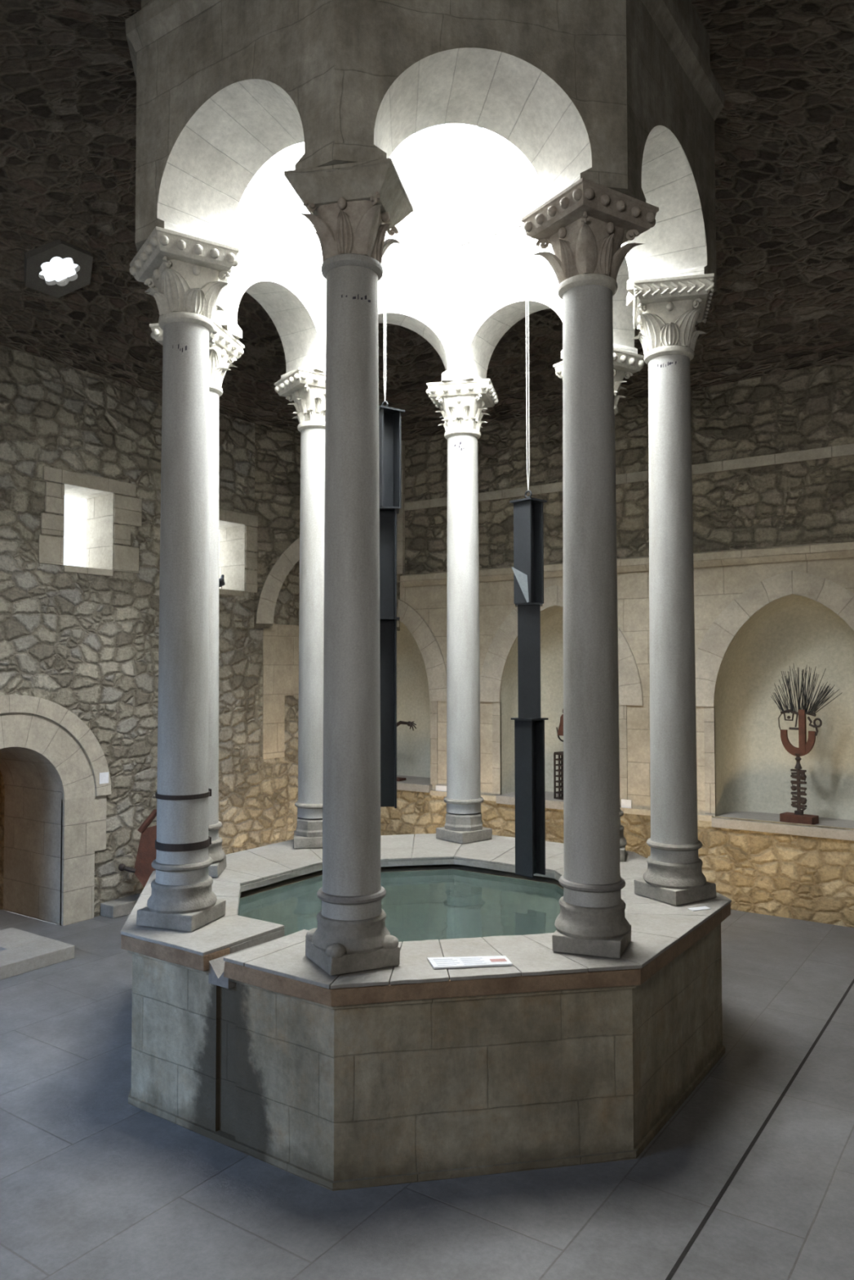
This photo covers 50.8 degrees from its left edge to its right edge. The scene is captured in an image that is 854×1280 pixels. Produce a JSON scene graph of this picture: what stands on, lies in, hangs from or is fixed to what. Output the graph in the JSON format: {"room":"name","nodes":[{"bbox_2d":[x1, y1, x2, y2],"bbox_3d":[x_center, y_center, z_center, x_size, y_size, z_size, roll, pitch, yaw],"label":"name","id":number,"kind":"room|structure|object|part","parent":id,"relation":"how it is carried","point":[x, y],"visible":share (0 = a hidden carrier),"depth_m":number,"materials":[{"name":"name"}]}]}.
{"room":"historic bathhouse","nodes":[
{"label":"historic bathhouse","id":0,"kind":"room"},
{"bbox_2d":[0,770,0,820],"bbox_3d":[-4.595,1.268,10.187,2.400,2.800,0.100,-1,-2,35],"label":"wall","id":1,"kind":"structure","parent":0,"point":[0,771],"depth_m":10.31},
{"bbox_2d":[0,772,4,910],"bbox_3d":[-4.602,1.199,8.128,0.069,2.800,3.500,-1,-2,35],"label":"wall","id":2,"kind":"structure","parent":0,"point":[2,788],"depth_m":8.77,"materials":[{"name":"grey stone"}]},
{"bbox_2d":[0,345,299,926],"bbox_3d":[-4.706,-0.112,7.075,1.005,5.350,11.580,-1,-2,35],"label":"wall","id":3,"kind":"structure","parent":0,"point":[79,651],"depth_m":8.61,"materials":[{"name":"stone"}]},
{"bbox_2d":[0,910,56,932],"bbox_3d":[-4.014,2.611,8.030,0.950,0.029,1.040,-1,-2,35],"label":"floor","id":4,"kind":"structure","parent":3,"relation":"in","point":[7,919],"depth_m":8.29,"materials":[{"name":"grey stone"}]},
{"bbox_2d":[38,466,142,576],"bbox_3d":[-3.340,-1.087,8.656,0.440,0.940,1.108,-1,-2,35],"label":"window","id":5,"kind":"structure","parent":3,"relation":"in","point":[98,491],"depth_m":8.74,"materials":[{"name":"beige stone"}]},
{"bbox_3d":[-3.362,-0.649,8.614,0.432,0.062,0.524,-1,-2,35],"label":"sill","id":6,"kind":"part","parent":5,"relation":"part of","materials":[{"name":"beige stone"}]},
{"bbox_2d":[99,772,108,784],"bbox_3d":[-3.058,1.307,8.524,0.004,0.105,0.100,-1,-2,35],"label":"paper label","id":7,"kind":"object","parent":3,"relation":"attached to","point":[104,776],"visible":1,"depth_m":8.52,"materials":[{"name":"white paper"}]},
{"bbox_2d":[218,508,257,596],"bbox_3d":[-2.369,-0.962,10.060,0.440,0.940,1.168,-1,-2,35],"label":"window","id":8,"kind":"structure","parent":3,"relation":"in","point":[235,538],"depth_m":10.22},
{"bbox_2d":[218,574,225,588],"bbox_3d":[-2.309,-0.646,10.000,0.102,0.184,0.273,0,-2,10],"label":"spotlight","id":9,"kind":"object","parent":8,"relation":"on","point":[221,581],"visible":0.56,"depth_m":9.99,"materials":[{"name":"black metal"}]},
{"bbox_3d":[-2.392,-0.524,10.019,0.432,0.062,0.584,-1,-2,35],"label":"sill","id":10,"kind":"part","parent":8,"relation":"part of","materials":[{"name":"beige stone"}]},
{"bbox_3d":[-1.472,0.608,10.952,0.022,1.560,1.470,-1,-2,35],"label":"dressed panel","id":11,"kind":"part","parent":3,"relation":"part of","materials":[{"name":"beige stone"}]},
{"bbox_2d":[253,423,399,631],"bbox_3d":[-1.265,-1.390,10.932,1.839,2.550,0.520,1,-2,-27],"label":"wall","id":12,"kind":"structure","parent":0,"point":[277,449],"depth_m":10.41,"materials":[{"name":"stone"}]},
{"bbox_2d":[0,909,853,1279],"bbox_3d":[-0.156,2.467,4.352,9.720,0.001,12.400,-1,-2,35],"label":"floor","id":13,"kind":"structure","parent":0,"point":[95,1184],"depth_m":4.07,"materials":[{"name":"grey stone"}]},
{"bbox_2d":[0,927,74,980],"bbox_3d":[-3.586,2.507,6.972,0.902,0.109,1.322,-1,-2,35],"label":"stone platform","id":14,"kind":"object","parent":13,"relation":"on","point":[21,952],"visible":1,"depth_m":7.15,"materials":[{"name":"grey stone"}]},
{"bbox_3d":[-3.462,2.524,7.469,0.541,0.107,0.362,-1,-2,35],"label":"frame stone","id":15,"kind":"part","parent":14,"relation":"part of","materials":[{"name":"grey stone"}]},
{"bbox_2d":[100,893,141,919],"bbox_3d":[-2.659,2.565,8.966,0.204,0.124,1.243,-1,-2,35],"label":"stone step","id":16,"kind":"structure","parent":13,"relation":"on","point":[121,907],"depth_m":8.50,"materials":[{"name":"grey stone"}]},
{"bbox_2d":[118,808,156,887],"bbox_3d":[-2.463,2.054,8.457,0.850,1.106,0.278,-1,-2,16],"label":"sculpture","id":17,"kind":"object","parent":13,"relation":"on","point":[143,869],"visible":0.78,"depth_m":8.49,"materials":[{"name":"red metal"}]},
{"bbox_3d":[-2.537,2.158,8.504,0.463,0.901,0.057,0,-2,-8],"label":"folded plate","id":18,"kind":"part","parent":17,"relation":"part of","materials":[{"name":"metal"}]},
{"bbox_2d":[120,833,731,1191],"bbox_3d":[-0.029,2.054,5.857,3.557,0.925,3.557,-1,-2,35],"label":"pool","id":19,"kind":"object","parent":13,"relation":"on","point":[411,1070],"visible":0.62,"depth_m":4.26,"materials":[{"name":"stone"}]},
{"bbox_2d":[129,226,239,930],"bbox_3d":[-1.375,-0.311,5.066,0.512,3.753,0.552,1,-2,-33],"label":"stone column","id":20,"kind":"structure","parent":19,"relation":"on","point":[185,271],"depth_m":4.96,"materials":[{"name":"stone"}]},
{"bbox_3d":[-1.685,-2.124,5.178,0.052,0.052,0.052,1,-2,-33],"label":"ball moulding","id":21,"kind":"part","parent":20,"relation":"part of","materials":[{"name":"stone"}]},
{"bbox_3d":[-1.628,-2.127,5.090,0.052,0.052,0.052,1,-2,-33],"label":"ball moulding","id":22,"kind":"part","parent":20,"relation":"part of","materials":[{"name":"stone"}]},
{"bbox_3d":[-1.571,-2.130,5.002,0.052,0.052,0.052,1,-2,-33],"label":"ball moulding","id":23,"kind":"part","parent":20,"relation":"part of","materials":[{"name":"stone"}]},
{"bbox_3d":[-1.514,-2.133,4.914,0.052,0.052,0.052,1,-2,-33],"label":"ball moulding","id":24,"kind":"part","parent":20,"relation":"part of","materials":[{"name":"stone"}]},
{"bbox_3d":[-1.458,-2.136,4.826,0.052,0.052,0.052,1,-2,-33],"label":"ball moulding","id":25,"kind":"part","parent":20,"relation":"part of","materials":[{"name":"stone"}]},
{"bbox_3d":[-1.406,-2.137,4.811,0.052,0.052,0.052,1,-2,-33],"label":"ball moulding","id":26,"kind":"part","parent":20,"relation":"part of","materials":[{"name":"stone"}]},
{"bbox_3d":[-1.328,-2.135,4.862,0.052,0.052,0.052,1,-2,-33],"label":"ball moulding","id":27,"kind":"part","parent":20,"relation":"part of","materials":[{"name":"stone"}]},
{"bbox_3d":[-1.250,-2.134,4.912,0.052,0.052,0.052,1,-2,-33],"label":"ball moulding","id":28,"kind":"part","parent":20,"relation":"part of","materials":[{"name":"stone"}]},
{"bbox_3d":[-1.171,-2.132,4.963,0.052,0.052,0.052,1,-2,-33],"label":"ball moulding","id":29,"kind":"part","parent":20,"relation":"part of","materials":[{"name":"stone"}]},
{"bbox_3d":[-1.093,-2.130,5.014,0.052,0.052,0.052,1,-2,-33],"label":"ball moulding","id":30,"kind":"part","parent":20,"relation":"part of","materials":[{"name":"stone"}]},
{"bbox_3d":[-1.086,-2.129,5.067,0.052,0.052,0.052,1,-2,-33],"label":"ball moulding","id":31,"kind":"part","parent":20,"relation":"part of","materials":[{"name":"stone"}]},
{"bbox_2d":[149,320,244,877],"bbox_3d":[-1.603,-0.270,6.271,0.498,3.754,0.552,-1,-2,12],"label":"stone column","id":32,"kind":"structure","parent":19,"relation":"on","point":[224,347],"depth_m":6.21,"materials":[{"name":"stone"}]},
{"bbox_3d":[-1.843,-2.092,6.127,0.052,0.052,0.052,-1,-2,12],"label":"ball moulding","id":33,"kind":"part","parent":32,"relation":"part of","materials":[{"name":"stone"}]},
{"bbox_3d":[-1.435,-2.094,6.081,0.052,0.052,0.052,-1,-2,12],"label":"ball moulding","id":34,"kind":"part","parent":32,"relation":"part of","materials":[{"name":"stone"}]},
{"bbox_3d":[-1.413,-2.091,6.183,0.052,0.052,0.052,-1,-2,12],"label":"ball moulding","id":35,"kind":"part","parent":32,"relation":"part of","materials":[{"name":"stone"}]},
{"bbox_3d":[-1.391,-2.087,6.286,0.052,0.052,0.052,-1,-2,12],"label":"ball moulding","id":36,"kind":"part","parent":32,"relation":"part of","materials":[{"name":"stone"}]},
{"bbox_3d":[-1.369,-2.084,6.388,0.052,0.052,0.052,-1,-2,12],"label":"ball moulding","id":37,"kind":"part","parent":32,"relation":"part of","materials":[{"name":"stone"}]},
{"bbox_3d":[-1.347,-2.081,6.491,0.052,0.052,0.052,-1,-2,12],"label":"ball moulding","id":38,"kind":"part","parent":32,"relation":"part of","materials":[{"name":"stone"}]},
{"bbox_2d":[274,367,325,848],"bbox_3d":[-0.906,-0.238,7.284,0.552,3.752,0.495,1,-2,-33],"label":"stone column","id":39,"kind":"structure","parent":19,"relation":"on","point":[306,387],"depth_m":7.15,"materials":[{"name":"stone"}]},
{"bbox_3d":[-1.221,-2.052,7.366,0.052,0.052,0.052,1,-2,-33],"label":"ball moulding","id":40,"kind":"part","parent":39,"relation":"part of","materials":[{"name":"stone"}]},
{"bbox_3d":[-1.170,-2.054,7.287,0.052,0.052,0.052,1,-2,-33],"label":"ball moulding","id":41,"kind":"part","parent":39,"relation":"part of","materials":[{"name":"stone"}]},
{"bbox_3d":[-1.119,-2.057,7.209,0.052,0.052,0.052,1,-2,-33],"label":"ball moulding","id":42,"kind":"part","parent":39,"relation":"part of","materials":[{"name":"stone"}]},
{"bbox_3d":[-1.069,-2.060,7.131,0.052,0.052,0.052,1,-2,-33],"label":"ball moulding","id":43,"kind":"part","parent":39,"relation":"part of","materials":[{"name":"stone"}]},
{"bbox_3d":[-1.018,-2.063,7.052,0.052,0.052,0.052,1,-2,-33],"label":"ball moulding","id":44,"kind":"part","parent":39,"relation":"part of","materials":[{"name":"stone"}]},
{"bbox_3d":[-0.965,-2.063,7.045,0.052,0.052,0.052,1,-2,-33],"label":"ball moulding","id":45,"kind":"part","parent":39,"relation":"part of","materials":[{"name":"stone"}]},
{"bbox_3d":[-0.877,-2.061,7.102,0.052,0.052,0.052,1,-2,-33],"label":"ball moulding","id":46,"kind":"part","parent":39,"relation":"part of","materials":[{"name":"stone"}]},
{"bbox_2d":[284,157,413,976],"bbox_3d":[-0.366,-0.336,4.379,0.524,3.753,0.499,-1,-2,12],"label":"stone column","id":47,"kind":"structure","parent":19,"relation":"on","point":[352,206],"depth_m":4.27,"materials":[{"name":"stone"}]},
{"bbox_3d":[-0.029,1.704,5.869,3.484,0.024,3.484,-1,-2,35],"label":"moulding","id":48,"kind":"part","parent":19,"relation":"part of","materials":[{"name":"stone"}]},
{"bbox_2d":[237,869,563,942],"bbox_3d":[-0.043,1.687,5.671,2.218,0.001,2.077,-1,-2,35],"label":"pool water","id":49,"kind":"object","parent":19,"relation":"in","point":[442,904],"visible":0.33,"depth_m":5.70,"materials":[{"name":"teal liquid"}]},
{"bbox_2d":[426,378,497,844],"bbox_3d":[0.304,-0.233,7.507,0.552,3.753,0.495,-1,-2,12],"label":"stone column","id":50,"kind":"structure","parent":19,"relation":"on","point":[461,403],"depth_m":7.38,"materials":[{"name":"stone"}]},
{"bbox_3d":[0.050,-2.053,7.395,0.052,0.052,0.052,-1,-2,12],"label":"ball moulding","id":51,"kind":"part","parent":50,"relation":"part of","materials":[{"name":"stone"}]},
{"bbox_3d":[0.152,-2.054,7.373,0.052,0.052,0.052,-1,-2,12],"label":"ball moulding","id":52,"kind":"part","parent":50,"relation":"part of","materials":[{"name":"stone"}]},
{"bbox_3d":[0.255,-2.055,7.351,0.052,0.052,0.052,-1,-2,12],"label":"ball moulding","id":53,"kind":"part","parent":50,"relation":"part of","materials":[{"name":"stone"}]},
{"bbox_3d":[0.357,-2.056,7.329,0.052,0.052,0.052,-1,-2,12],"label":"ball moulding","id":54,"kind":"part","parent":50,"relation":"part of","materials":[{"name":"stone"}]},
{"bbox_3d":[0.460,-2.057,7.307,0.052,0.052,0.052,-1,-2,12],"label":"ball moulding","id":55,"kind":"part","parent":50,"relation":"part of","materials":[{"name":"stone"}]},
{"bbox_3d":[0.506,-2.056,7.332,0.052,0.052,0.052,-1,-2,12],"label":"ball moulding","id":56,"kind":"part","parent":50,"relation":"part of","materials":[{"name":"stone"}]},
{"bbox_2d":[426,955,512,968],"bbox_3d":[0.202,1.532,4.290,0.387,0.009,0.144,0,-2,-7],"label":"information panel","id":57,"kind":"object","parent":19,"relation":"on","point":[477,961],"visible":1,"depth_m":4.27,"materials":[{"name":"white paper"}]},
{"bbox_2d":[489,958,506,961],"bbox_3d":[0.340,1.528,4.294,0.079,0.001,0.041,0,-2,-6],"label":"picture","id":58,"kind":"object","parent":57,"relation":"on","point":[491,959],"depth_m":4.30},
{"bbox_2d":[520,177,658,958],"bbox_3d":[0.839,-0.332,4.590,0.552,3.751,0.504,1,-2,-33],"label":"stone column","id":59,"kind":"structure","parent":19,"relation":"on","point":[586,224],"depth_m":4.49,"materials":[{"name":"stone"}]},
{"bbox_2d":[124,0,724,382],"bbox_3d":[-0.038,-3.870,6.055,3.674,3.420,3.674,-1,-2,35],"label":"arcade","id":60,"kind":"object","parent":59,"relation":"on","point":[624,96],"visible":0.71,"depth_m":4.87,"materials":[{"name":"grey stone"}]},
{"bbox_2d":[378,234,404,808],"bbox_3d":[-0.291,-2.064,6.232,0.245,6.399,0.253,1,-2,-19],"label":"sculpture","id":61,"kind":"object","parent":60,"relation":"hanging from","point":[389,418],"depth_m":6.16,"materials":[{"name":"black metal"}]},
{"bbox_3d":[-0.289,-0.894,6.193,0.196,0.012,0.207,0,-2,-3],"label":"joint plate","id":62,"kind":"part","parent":61,"relation":"part of","materials":[{"name":"blue metal"}]},
{"bbox_3d":[-0.288,-0.144,6.168,0.196,0.012,0.207,0,-2,-3],"label":"joint plate","id":63,"kind":"part","parent":61,"relation":"part of","materials":[{"name":"blue metal"}]},
{"bbox_3d":[-0.290,-1.573,6.215,0.196,0.012,0.207,1,-2,-35],"label":"joint plate","id":64,"kind":"part","parent":61,"relation":"part of","materials":[{"name":"blue metal"}]},
{"bbox_3d":[-0.038,-3.341,6.037,3.594,0.200,3.594,-1,-2,35],"label":"cornice","id":65,"kind":"part","parent":60,"relation":"part of","materials":[{"name":"stone"}]},
{"bbox_3d":[0.295,-4.678,7.647,0.240,1.100,0.240,-1,-2,12],"label":"lantern post","id":66,"kind":"part","parent":60,"relation":"part of","materials":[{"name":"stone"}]},
{"bbox_2d":[509,156,548,877],"bbox_3d":[0.682,-1.849,6.119,0.248,6.839,0.278,-1,-2,12],"label":"sculpture","id":67,"kind":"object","parent":60,"relation":"hanging from","point":[528,519],"depth_m":6.01,"materials":[{"name":"black metal"}]},
{"bbox_3d":[0.616,-0.368,5.958,0.116,0.240,0.015,0,-2,4],"label":"slanted plate","id":68,"kind":"part","parent":67,"relation":"part of","materials":[{"name":"blue metal"}]},
{"bbox_3d":[0.687,-0.939,6.104,0.172,0.012,0.183,2,-3,-43],"label":"joint plate","id":69,"kind":"part","parent":67,"relation":"part of","materials":[{"name":"blue metal"}]},
{"bbox_3d":[0.688,-0.239,6.081,0.183,0.012,0.172,0,-2,7],"label":"joint plate","id":70,"kind":"part","parent":67,"relation":"part of","materials":[{"name":"blue metal"}]},
{"bbox_3d":[0.690,0.531,6.055,0.172,0.012,0.183,2,-3,-43],"label":"joint plate","id":71,"kind":"part","parent":67,"relation":"part of","materials":[{"name":"blue metal"}]},
{"bbox_3d":[0.527,-2.145,4.668,0.052,0.052,0.052,1,-2,-33],"label":"ball moulding","id":72,"kind":"part","parent":59,"relation":"part of","materials":[{"name":"stone"}]},
{"bbox_3d":[0.578,-2.147,4.589,0.052,0.052,0.052,1,-2,-33],"label":"ball moulding","id":73,"kind":"part","parent":59,"relation":"part of","materials":[{"name":"stone"}]},
{"bbox_3d":[0.628,-2.150,4.511,0.052,0.052,0.052,1,-2,-33],"label":"ball moulding","id":74,"kind":"part","parent":59,"relation":"part of","materials":[{"name":"stone"}]},
{"bbox_3d":[0.679,-2.153,4.433,0.052,0.052,0.052,1,-2,-33],"label":"ball moulding","id":75,"kind":"part","parent":59,"relation":"part of","materials":[{"name":"stone"}]},
{"bbox_3d":[0.730,-2.155,4.354,0.052,0.052,0.052,1,-2,-33],"label":"ball moulding","id":76,"kind":"part","parent":59,"relation":"part of","materials":[{"name":"stone"}]},
{"bbox_3d":[0.783,-2.156,4.347,0.052,0.052,0.052,1,-2,-33],"label":"ball moulding","id":77,"kind":"part","parent":59,"relation":"part of","materials":[{"name":"stone"}]},
{"bbox_3d":[0.871,-2.154,4.404,0.052,0.052,0.052,1,-2,-33],"label":"ball moulding","id":78,"kind":"part","parent":59,"relation":"part of","materials":[{"name":"stone"}]},
{"bbox_3d":[0.959,-2.152,4.461,0.052,0.052,0.052,1,-2,-33],"label":"ball moulding","id":79,"kind":"part","parent":59,"relation":"part of","materials":[{"name":"stone"}]},
{"bbox_3d":[1.047,-2.151,4.518,0.052,0.052,0.052,1,-2,-33],"label":"ball moulding","id":80,"kind":"part","parent":59,"relation":"part of","materials":[{"name":"stone"}]},
{"bbox_3d":[1.135,-2.149,4.575,0.052,0.052,0.052,1,-2,-33],"label":"ball moulding","id":81,"kind":"part","parent":59,"relation":"part of","materials":[{"name":"stone"}]},
{"bbox_2d":[553,347,644,861],"bbox_3d":[1.309,-0.257,6.803,0.514,3.754,0.552,1,-2,-33],"label":"stone column","id":82,"kind":"structure","parent":19,"relation":"on","point":[625,363],"depth_m":6.74,"materials":[{"name":"stone"}]},
{"bbox_3d":[1.014,-2.070,6.925,0.052,0.052,0.052,1,-2,-33],"label":"ball moulding","id":83,"kind":"part","parent":82,"relation":"part of","materials":[{"name":"stone"}]},
{"bbox_3d":[1.372,-2.082,6.609,0.052,0.052,0.052,1,-2,-33],"label":"ball moulding","id":84,"kind":"part","parent":82,"relation":"part of","materials":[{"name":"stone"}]},
{"bbox_3d":[1.450,-2.080,6.660,0.052,0.052,0.052,1,-2,-33],"label":"ball moulding","id":85,"kind":"part","parent":82,"relation":"part of","materials":[{"name":"stone"}]},
{"bbox_3d":[1.529,-2.078,6.710,0.052,0.052,0.052,1,-2,-33],"label":"ball moulding","id":86,"kind":"part","parent":82,"relation":"part of","materials":[{"name":"stone"}]},
{"bbox_3d":[1.607,-2.077,6.761,0.052,0.052,0.052,1,-2,-33],"label":"ball moulding","id":87,"kind":"part","parent":82,"relation":"part of","materials":[{"name":"stone"}]},
{"bbox_2d":[632,273,716,905],"bbox_3d":[1.524,-0.298,5.602,0.501,3.754,0.524,-1,-2,12],"label":"stone column","id":88,"kind":"structure","parent":19,"relation":"on","point":[666,311],"depth_m":5.49,"materials":[{"name":"stone"}]},
{"bbox_2d":[688,906,711,911],"bbox_3d":[1.589,1.567,5.250,0.131,0.003,0.056,1,-2,-21],"label":"paper label","id":89,"kind":"object","parent":19,"relation":"on","point":[703,908],"visible":1,"depth_m":5.24,"materials":[{"name":"white paper"}]},
{"bbox_2d":[665,978,853,1279],"bbox_3d":[1.051,2.449,3.617,0.017,0.022,10.560,-1,-2,35],"label":"trim","id":90,"kind":"structure","parent":13,"relation":"in","point":[714,1204],"depth_m":4.31,"materials":[{"name":"black metal"}]},
{"bbox_2d":[0,0,853,440],"bbox_3d":[0.003,-3.211,5.871,8.350,1.150,8.380,-1,-2,35],"label":"ceiling","id":91,"kind":"structure","parent":0,"point":[782,301],"depth_m":7.40,"materials":[{"name":"grey stone"}]},
{"bbox_2d":[24,239,93,297],"bbox_3d":[-3.191,-3.234,7.753,0.530,0.414,0.600,-1,-2,35],"label":"window","id":92,"kind":"structure","parent":91,"relation":"attached to","point":[34,258],"depth_m":7.69,"materials":[{"name":"stone"}]},
{"bbox_2d":[380,557,853,927],"bbox_3d":[2.720,0.925,9.287,9.320,3.400,0.695,-1,-2,35],"label":"wall","id":93,"kind":"structure","parent":0,"point":[753,622],"depth_m":9.09,"materials":[{"name":"stone"}]},
{"bbox_2d":[396,720,416,781],"bbox_3d":[-0.301,1.371,11.147,0.478,0.742,0.140,-1,-2,35],"label":"sculpture","id":94,"kind":"object","parent":93,"relation":"on","point":[409,723],"visible":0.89,"depth_m":11.08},
{"bbox_3d":[-0.294,1.356,11.121,0.439,0.713,0.063,-2,-3,40],"label":"arm","id":95,"kind":"part","parent":94,"relation":"part of","materials":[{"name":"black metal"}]},
{"bbox_3d":[-0.342,1.795,11.371,1.360,0.090,0.695,-1,-2,35],"label":"niche sill","id":96,"kind":"part","parent":93,"relation":"part of","materials":[{"name":"stone"}]},
{"bbox_2d":[435,785,446,791],"bbox_3d":[0.177,1.760,10.652,0.170,0.070,0.009,-1,-2,35],"label":"paper label","id":97,"kind":"object","parent":93,"relation":"on","point":[438,788],"visible":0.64,"depth_m":10.65,"materials":[{"name":"white paper"}]},
{"bbox_2d":[553,708,563,799],"bbox_3d":[1.514,1.241,9.902,0.170,1.014,0.235,2,-3,-40],"label":"sculpture","id":98,"kind":"object","parent":93,"relation":"on","point":[560,732],"visible":0.35,"depth_m":9.90,"materials":[{"name":"black metal"}]},
{"bbox_3d":[1.577,1.798,10.048,1.460,0.090,0.695,-1,-2,35],"label":"niche sill","id":99,"kind":"part","parent":93,"relation":"part of","materials":[{"name":"stone"}]},
{"bbox_2d":[621,799,631,808],"bbox_3d":[2.070,1.704,9.348,0.110,0.090,0.009,-1,-2,35],"label":"paper label","id":100,"kind":"object","parent":93,"relation":"on","point":[625,803],"visible":1,"depth_m":9.34,"materials":[{"name":"white paper"}]},
{"bbox_3d":[3.610,1.778,8.646,1.540,0.090,0.695,-1,-2,35],"label":"niche sill","id":101,"kind":"part","parent":93,"relation":"part of","materials":[{"name":"stone"}]},
{"bbox_2d":[770,662,841,824],"bbox_3d":[3.572,0.973,8.495,0.186,1.508,0.672,2,-3,-43],"label":"sculpture","id":102,"kind":"object","parent":93,"relation":"on","point":[805,747],"visible":1,"depth_m":8.51,"materials":[{"name":"metal"}]},
{"bbox_3d":[3.517,0.766,8.560,0.026,0.210,0.362,2,-3,-43],"label":"frame","id":103,"kind":"part","parent":102,"relation":"part of","materials":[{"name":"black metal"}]},
{"bbox_3d":[3.522,0.982,8.547,0.024,0.245,0.330,2,-3,-43],"label":"jaw plate","id":104,"kind":"part","parent":102,"relation":"part of","materials":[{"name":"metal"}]},
{"bbox_3d":[3.524,1.366,8.533,0.070,0.575,0.144,2,-3,-43],"label":"twisted stem","id":105,"kind":"part","parent":102,"relation":"part of","materials":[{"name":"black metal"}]},
{"bbox_2d":[400,360,853,576],"bbox_3d":[2.672,-1.758,9.076,9.050,1.950,0.001,-1,-2,35],"label":"wall","id":106,"kind":"structure","parent":0,"point":[811,501],"depth_m":8.93,"materials":[{"name":"grey stone"}]},
{"bbox_2d":[396,440,404,574],"bbox_3d":[-0.317,-1.635,11.115,0.090,1.650,0.070,-1,-2,35],"label":"trim","id":107,"kind":"structure","parent":106,"relation":"attached to","point":[401,516],"depth_m":11.08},
{"bbox_2d":[400,540,853,586],"bbox_3d":[3.041,-0.814,8.758,8.120,0.160,0.095,-1,-2,35],"label":"trim","id":108,"kind":"structure","parent":106,"relation":"attached to","point":[840,549],"depth_m":8.84,"materials":[{"name":"beige stone"}]},
{"bbox_2d":[404,443,853,511],"bbox_3d":[3.055,-1.723,8.811,8.120,0.100,0.038,-1,-2,35],"label":"trim","id":109,"kind":"structure","parent":106,"relation":"attached to","point":[847,449],"depth_m":8.97,"materials":[{"name":"grey stone"}]}
]}

